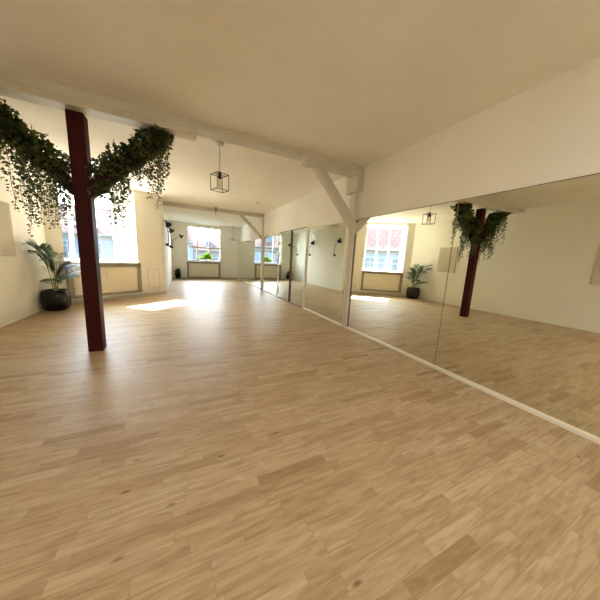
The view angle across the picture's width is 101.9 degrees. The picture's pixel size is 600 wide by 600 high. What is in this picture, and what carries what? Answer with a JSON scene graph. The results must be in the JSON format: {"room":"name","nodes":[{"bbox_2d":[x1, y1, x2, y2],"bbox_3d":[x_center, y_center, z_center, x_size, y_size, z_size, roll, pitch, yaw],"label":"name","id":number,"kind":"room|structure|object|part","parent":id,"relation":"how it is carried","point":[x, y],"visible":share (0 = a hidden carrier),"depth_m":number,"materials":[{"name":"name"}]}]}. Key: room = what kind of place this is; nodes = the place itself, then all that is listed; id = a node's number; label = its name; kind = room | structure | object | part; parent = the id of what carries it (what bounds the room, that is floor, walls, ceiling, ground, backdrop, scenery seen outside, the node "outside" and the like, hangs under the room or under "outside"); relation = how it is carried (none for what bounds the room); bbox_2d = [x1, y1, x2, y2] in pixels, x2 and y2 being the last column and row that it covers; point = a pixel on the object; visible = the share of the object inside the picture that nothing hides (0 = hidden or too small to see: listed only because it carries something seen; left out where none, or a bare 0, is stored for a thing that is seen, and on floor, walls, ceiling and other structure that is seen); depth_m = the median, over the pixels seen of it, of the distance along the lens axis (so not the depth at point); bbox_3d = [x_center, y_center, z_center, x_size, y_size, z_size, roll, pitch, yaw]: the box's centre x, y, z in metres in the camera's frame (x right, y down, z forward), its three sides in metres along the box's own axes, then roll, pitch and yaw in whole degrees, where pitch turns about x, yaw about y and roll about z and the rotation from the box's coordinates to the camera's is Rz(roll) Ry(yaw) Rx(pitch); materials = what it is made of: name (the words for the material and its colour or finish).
{"room":"exercise studio","nodes":[
{"label":"exercise studio","id":0,"kind":"room"},
{"bbox_2d":[0,145,51,327],"bbox_3d":[-3.150,-0.447,0.448,0.250,3.154,10.050,-2,11,-26],"label":"wall","id":1,"kind":"structure","parent":0,"point":[21,274],"depth_m":4.18,"materials":[{"name":"paint"}]},
{"bbox_2d":[0,201,15,255],"bbox_3d":[-4.550,-1.086,3.673,0.040,0.830,0.610,-2,11,-26],"label":"canvas","id":2,"kind":"object","parent":1,"relation":"attached to","point":[7,244],"visible":1,"depth_m":3.80,"materials":[{"name":"fabric"}]},
{"bbox_2d":[38,169,165,300],"bbox_3d":[-4.780,-1.476,6.109,0.250,3.154,2.774,7,10,25],"label":"wall","id":3,"kind":"structure","parent":0,"point":[146,221],"depth_m":6.71,"materials":[{"name":"paint"}]},
{"bbox_2d":[61,190,138,262],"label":"window","id":4,"kind":"structure","parent":3,"relation":"in","point":[71,231],"depth_m":6.13,"materials":[{"name":"white paint"}]},
{"bbox_3d":[-5.144,-0.970,6.146,0.920,0.018,1.536,7,10,25],"label":"sill","id":5,"kind":"part","parent":4,"relation":"part of","materials":[{"name":"white paint"}]},
{"bbox_2d":[65,263,141,298],"bbox_3d":[-4.738,-0.515,6.016,0.125,0.795,1.580,7,10,25],"label":"radiator","id":6,"kind":"object","parent":3,"relation":"attached to","point":[116,278],"visible":0.63,"depth_m":6.13,"materials":[{"name":"beige metal"}]},
{"bbox_3d":[-4.747,-0.494,6.044,0.051,0.625,1.397,7,10,25],"label":"panel","id":7,"kind":"part","parent":6,"relation":"part of","materials":[{"name":"beige metal"}]},
{"bbox_2d":[71,291,165,303],"bbox_3d":[-4.699,-0.073,6.359,0.014,0.075,2.614,7,10,25],"label":"baseboard","id":8,"kind":"structure","parent":3,"relation":"attached to","point":[162,292],"depth_m":6.47,"materials":[{"name":"beige wood"}]},
{"bbox_2d":[111,190,131,261],"bbox_3d":[-5.319,-1.893,6.098,0.830,2.075,1.780,7,10,25],"label":"trim","id":9,"kind":"structure","parent":3,"relation":"attached to","point":[124,251],"depth_m":6.79,"materials":[{"name":"white paint"}]},
{"bbox_2d":[148,271,159,287],"bbox_3d":[-4.280,-0.633,7.124,0.004,0.570,0.345,7,10,25],"label":"trim","id":10,"kind":"structure","parent":3,"relation":"attached to","point":[153,271],"depth_m":7.10,"materials":[{"name":"beige wood"}]},
{"bbox_2d":[163,211,171,292],"bbox_3d":[-5.343,-2.094,9.637,0.250,3.154,5.396,-2,11,-26],"label":"wall","id":11,"kind":"structure","parent":0,"point":[168,252],"depth_m":8.91,"materials":[{"name":"paint"}]},
{"bbox_2d":[165,220,171,245],"bbox_3d":[-4.164,-2.092,7.630,0.198,0.769,0.564,-6,13,-42],"label":"wall lamp","id":12,"kind":"object","parent":11,"relation":"attached to","point":[168,224],"visible":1,"depth_m":7.53,"materials":[{"name":"black metal"}]},
{"bbox_2d":[168,227,173,247],"bbox_3d":[-5.172,-2.492,9.714,0.198,0.769,0.564,-6,13,-42],"label":"wall lamp","id":13,"kind":"object","parent":11,"relation":"attached to","point":[169,228],"visible":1,"depth_m":9.61,"materials":[{"name":"black metal"}]},
{"bbox_2d":[163,206,258,227],"bbox_3d":[-3.908,-3.530,10.504,3.400,0.065,4.601,-2,11,-26],"label":"ceiling","id":14,"kind":"structure","parent":11,"relation":"attached to","point":[175,214],"depth_m":10.12,"materials":[{"name":"paint"}]},
{"bbox_2d":[168,221,237,277],"bbox_3d":[-4.974,-2.624,12.925,3.780,3.154,0.300,-2,11,-26],"label":"wall","id":15,"kind":"structure","parent":0,"point":[229,248],"depth_m":12.88,"materials":[{"name":"paint"}]},
{"bbox_2d":[186,226,221,262],"bbox_3d":[-5.009,-2.891,12.699,1.730,1.770,0.300,-2,11,-26],"label":"window","id":16,"kind":"structure","parent":15,"relation":"in","point":[187,247],"depth_m":12.75,"materials":[{"name":"white paint"}]},
{"bbox_2d":[198,253,212,260],"bbox_3d":[-4.903,-2.258,12.688,0.768,0.477,0.433,-2,11,-26],"label":"potted plant","id":17,"kind":"object","parent":16,"relation":"on","point":[207,256],"visible":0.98,"depth_m":12.75,"materials":[{"name":"green plant"}]},
{"bbox_2d":[187,261,220,277],"bbox_3d":[-5.057,-1.590,12.843,1.640,0.835,0.125,-2,11,-26],"label":"radiator","id":18,"kind":"object","parent":15,"relation":"attached to","point":[204,269],"visible":1,"depth_m":12.84,"materials":[{"name":"beige metal"}]},
{"bbox_2d":[0,278,599,599],"bbox_3d":[-2.232,0.377,5.021,5.308,0.120,17.096,-2,11,-26],"label":"floor","id":19,"kind":"structure","parent":0,"point":[227,439],"depth_m":1.48,"materials":[{"name":"brown wood"}]},
{"bbox_2d":[22,238,80,310],"bbox_3d":[-4.614,-0.465,4.712,0.781,1.398,0.938,-2,11,-26],"label":"potted palm","id":20,"kind":"object","parent":19,"relation":"on","point":[55,299],"visible":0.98,"depth_m":4.72,"materials":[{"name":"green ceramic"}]},
{"bbox_2d":[40,289,71,310],"bbox_3d":[-4.882,-0.004,4.875,0.415,0.410,0.415,-2,11,-26],"label":"pot","id":21,"kind":"object","parent":20,"relation":"attached to","point":[50,299],"depth_m":4.73,"materials":[{"name":"black ceramic"}]},
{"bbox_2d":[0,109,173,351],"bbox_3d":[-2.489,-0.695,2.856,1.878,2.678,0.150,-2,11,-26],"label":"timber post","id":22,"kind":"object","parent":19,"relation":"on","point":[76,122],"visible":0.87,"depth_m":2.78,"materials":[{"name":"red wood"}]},
{"bbox_2d":[0,98,72,236],"bbox_3d":[-2.895,-1.377,2.519,0.954,1.396,0.518,-2,11,-26],"label":"trailing ivy","id":23,"kind":"object","parent":22,"relation":"hanging from","point":[41,144],"visible":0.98,"depth_m":2.50,"materials":[{"name":"green plant"}]},
{"bbox_3d":[-2.864,-1.297,2.398,0.031,0.785,0.029,-2,11,-26],"label":"stem","id":24,"kind":"part","parent":23,"relation":"part of","materials":[{"name":"green plant"}]},
{"bbox_3d":[-2.733,-1.190,2.467,0.029,0.729,0.045,6,10,18],"label":"stem","id":25,"kind":"part","parent":23,"relation":"part of","materials":[{"name":"green plant"}]},
{"bbox_3d":[-2.489,-0.695,2.856,0.150,2.678,0.150,-2,11,-26],"label":"post","id":26,"kind":"part","parent":22,"relation":"part of","materials":[{"name":"red wood"}]},
{"bbox_2d":[0,79,196,140],"bbox_3d":[-2.350,-2.029,2.543,2.340,0.067,0.180,-2,11,-26],"label":"saddle","id":27,"kind":"object","parent":22,"relation":"on","point":[7,89],"visible":1,"depth_m":2.55,"materials":[{"name":"white wood"}]},
{"bbox_2d":[84,123,173,240],"bbox_3d":[-2.014,-1.402,2.938,0.919,1.347,0.539,-2,11,-26],"label":"trailing ivy","id":28,"kind":"object","parent":22,"relation":"hanging from","point":[134,142],"visible":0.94,"depth_m":2.83,"materials":[{"name":"green plant"}]},
{"bbox_3d":[-2.084,-1.190,2.829,0.047,0.728,0.036,-2,11,-26],"label":"stem","id":29,"kind":"part","parent":28,"relation":"part of","materials":[{"name":"green plant"}]},
{"bbox_2d":[174,268,180,278],"bbox_3d":[-6.087,-1.341,12.136,0.372,0.533,0.323,-2,11,-26],"label":"potted plant","id":30,"kind":"object","parent":19,"relation":"on","point":[177,273],"visible":1,"depth_m":12.07,"materials":[{"name":"green plant"}]},
{"bbox_3d":[-6.109,-1.209,12.167,0.294,0.260,0.294,-2,11,-26],"label":"pot","id":31,"kind":"part","parent":30,"relation":"part of","materials":[{"name":"black ceramic"}]},
{"bbox_2d":[239,214,263,289],"bbox_3d":[-1.836,-1.793,9.156,0.916,2.834,0.130,-2,11,-26],"label":"timber post","id":32,"kind":"object","parent":19,"relation":"on","point":[243,217],"visible":0.84,"depth_m":9.17,"materials":[{"name":"white wood"}]},
{"bbox_3d":[-1.446,-1.804,9.343,0.050,2.834,0.130,-2,11,-26],"label":"post","id":33,"kind":"part","parent":32,"relation":"part of","materials":[{"name":"white wood"}]},
{"bbox_2d":[313,165,364,327],"bbox_3d":[0.554,-0.853,4.258,0.878,2.834,0.330,-2,11,-26],"label":"timber post","id":34,"kind":"object","parent":19,"relation":"on","point":[355,184],"visible":0.93,"depth_m":4.25,"materials":[{"name":"white paint"}]},
{"bbox_2d":[301,158,358,177],"bbox_3d":[0.498,-2.111,3.906,0.977,0.067,0.180,-2,11,-26],"label":"saddle","id":35,"kind":"object","parent":34,"relation":"on","point":[307,162],"visible":1,"depth_m":3.83,"materials":[{"name":"white wood"}]},
{"bbox_3d":[0.909,-0.457,4.532,0.022,2.000,0.175,-2,11,-26],"label":"casing","id":36,"kind":"part","parent":34,"relation":"part of","materials":[{"name":"white paint"}]},
{"bbox_3d":[0.901,-0.699,4.490,0.060,2.410,0.150,-2,11,-26],"label":"post","id":37,"kind":"part","parent":34,"relation":"part of","materials":[{"name":"white wood"}]},
{"bbox_2d":[0,0,599,213],"bbox_3d":[-2.081,-2.573,4.529,5.408,0.200,17.196,-2,11,-26],"label":"ceiling","id":38,"kind":"structure","parent":0,"point":[360,82],"depth_m":2.04,"materials":[{"name":"paint"}]},
{"bbox_2d":[0,69,359,170],"bbox_3d":[-1.392,-2.131,2.976,5.188,0.089,0.180,-2,11,-26],"label":"ceiling beam","id":39,"kind":"structure","parent":38,"relation":"attached to","point":[203,130],"depth_m":2.91,"materials":[{"name":"white wood"}]},
{"bbox_2d":[163,201,262,217],"bbox_3d":[-2.902,-3.100,8.389,3.328,0.114,0.150,-2,11,-26],"label":"ceiling beam","id":40,"kind":"structure","parent":38,"relation":"attached to","point":[171,204],"depth_m":8.24,"materials":[{"name":"white wood"}]},
{"bbox_2d":[210,141,228,192],"bbox_3d":[-1.163,-1.926,3.521,0.194,0.649,0.194,11,13,41],"label":"pendant lamp","id":41,"kind":"object","parent":38,"relation":"hanging from","point":[218,143],"visible":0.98,"depth_m":3.53,"materials":[{"name":"black metal"}]},
{"bbox_2d":[238,56,599,241],"bbox_3d":[0.351,-1.189,5.971,0.250,3.154,17.096,-2,11,-26],"label":"wall","id":42,"kind":"structure","parent":0,"point":[549,131],"depth_m":2.45,"materials":[{"name":"paint"}]},
{"bbox_2d":[238,238,261,287],"bbox_3d":[-2.465,-1.810,11.521,0.008,1.956,4.601,-2,11,-26],"label":"wall mirror","id":43,"kind":"object","parent":42,"relation":"attached to","point":[249,252],"visible":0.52,"depth_m":11.09,"materials":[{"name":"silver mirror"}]},
{"bbox_2d":[262,235,278,294],"bbox_3d":[-1.058,-1.252,8.613,0.008,1.956,1.675,-2,11,-26],"label":"wall mirror","id":44,"kind":"object","parent":42,"relation":"attached to","point":[270,250],"visible":1,"depth_m":8.54,"materials":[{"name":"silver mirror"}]},
{"bbox_2d":[277,231,279,296],"bbox_3d":[-0.694,-1.141,7.833,0.030,2.100,0.060,-2,11,-26],"label":"trim","id":45,"kind":"structure","parent":42,"relation":"attached to","point":[279,231],"depth_m":7.81,"materials":[{"name":"white paint"}]},
{"bbox_2d":[278,230,292,301],"bbox_3d":[-0.472,-1.026,7.358,0.044,2.008,0.992,-2,11,-26],"label":"mirror","id":46,"kind":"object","parent":42,"relation":"in","point":[285,251],"depth_m":7.31,"materials":[{"name":"mirror"}]},
{"bbox_2d":[290,228,306,306],"bbox_3d":[-0.060,-0.867,6.535,0.018,2.008,0.880,-2,11,-26],"label":"mirror","id":47,"kind":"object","parent":42,"relation":"in","point":[299,236],"depth_m":6.49,"materials":[{"name":"mirror"}]},
{"bbox_2d":[303,226,308,307],"bbox_3d":[0.141,-0.790,6.109,0.030,2.060,0.055,-2,11,-26],"label":"trim","id":48,"kind":"structure","parent":42,"relation":"attached to","point":[307,226],"depth_m":6.08,"materials":[{"name":"white paint"}]},
{"bbox_2d":[303,308,341,325],"bbox_3d":[0.451,0.350,5.527,0.032,0.036,1.700,-2,11,-26],"label":"trim","id":49,"kind":"structure","parent":42,"relation":"attached to","point":[326,318],"depth_m":5.33,"materials":[{"name":"white paint"}]},
{"bbox_2d":[304,222,348,323],"bbox_3d":[0.518,-0.627,5.355,0.008,1.956,1.670,-2,11,-26],"label":"wall mirror","id":50,"kind":"object","parent":42,"relation":"attached to","point":[328,244],"visible":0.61,"depth_m":5.22,"materials":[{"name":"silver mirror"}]},
{"bbox_2d":[348,200,458,364],"bbox_3d":[1.339,-0.302,3.659,0.008,1.956,1.785,-2,11,-26],"label":"wall mirror","id":51,"kind":"object","parent":42,"relation":"attached to","point":[401,261],"visible":1,"depth_m":3.40,"materials":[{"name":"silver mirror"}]},
{"bbox_2d":[347,327,599,444],"bbox_3d":[2.357,1.107,1.587,0.032,0.036,6.815,-2,11,-26],"label":"trim","id":52,"kind":"structure","parent":42,"relation":"attached to","point":[596,440],"depth_m":2.38,"materials":[{"name":"white paint"}]},
{"bbox_2d":[434,173,599,438],"bbox_3d":[2.243,0.057,1.789,0.008,1.956,2.430,-2,11,-26],"label":"wall mirror","id":53,"kind":"object","parent":42,"relation":"attached to","point":[520,319],"visible":1,"depth_m":2.16,"materials":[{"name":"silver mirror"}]},
{"bbox_3d":[-32.011,-1.238,66.853,140.000,0.300,113.500,-2,11,-26],"label":"ground","id":54,"kind":"structure","parent":0,"visible":0},
{"bbox_2d":[59,205,193,259],"bbox_3d":[-19.641,-2.322,28.829,11.500,15.600,9.920,-3,11,-33],"label":"apartment building","id":55,"kind":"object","parent":54,"relation":"on","point":[105,235],"visible":0.09,"depth_m":23.46,"materials":[{"name":"tile"}]},
{"bbox_3d":[-21.018,-4.603,22.006,0.900,1.500,0.040,-3,11,-33],"label":"pane","id":56,"kind":"part","parent":55,"relation":"part of","materials":[{"name":"glass"}]},
{"bbox_3d":[-19.421,-4.697,23.061,0.900,1.500,0.040,-3,11,-33],"label":"pane","id":57,"kind":"part","parent":55,"relation":"part of","materials":[{"name":"glass"}]},
{"bbox_3d":[-16.822,-6.068,24.227,11.500,0.480,0.520,-3,11,-33],"label":"cornice","id":58,"kind":"part","parent":55,"relation":"part of","materials":[{"name":"white"}]},
{"bbox_2d":[193,240,219,260],"bbox_3d":[-14.627,-4.646,49.450,26.000,13.900,10.920,-1,10,-23],"label":"apartment building","id":59,"kind":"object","parent":54,"relation":"on","point":[215,253],"visible":0.03,"depth_m":43.13,"materials":[{"name":"tile"}]},
{"bbox_3d":[-12.399,-8.523,43.930,26.000,0.480,0.520,-1,10,-23],"label":"cornice","id":60,"kind":"part","parent":59,"relation":"part of","materials":[{"name":"white"}]}
]}

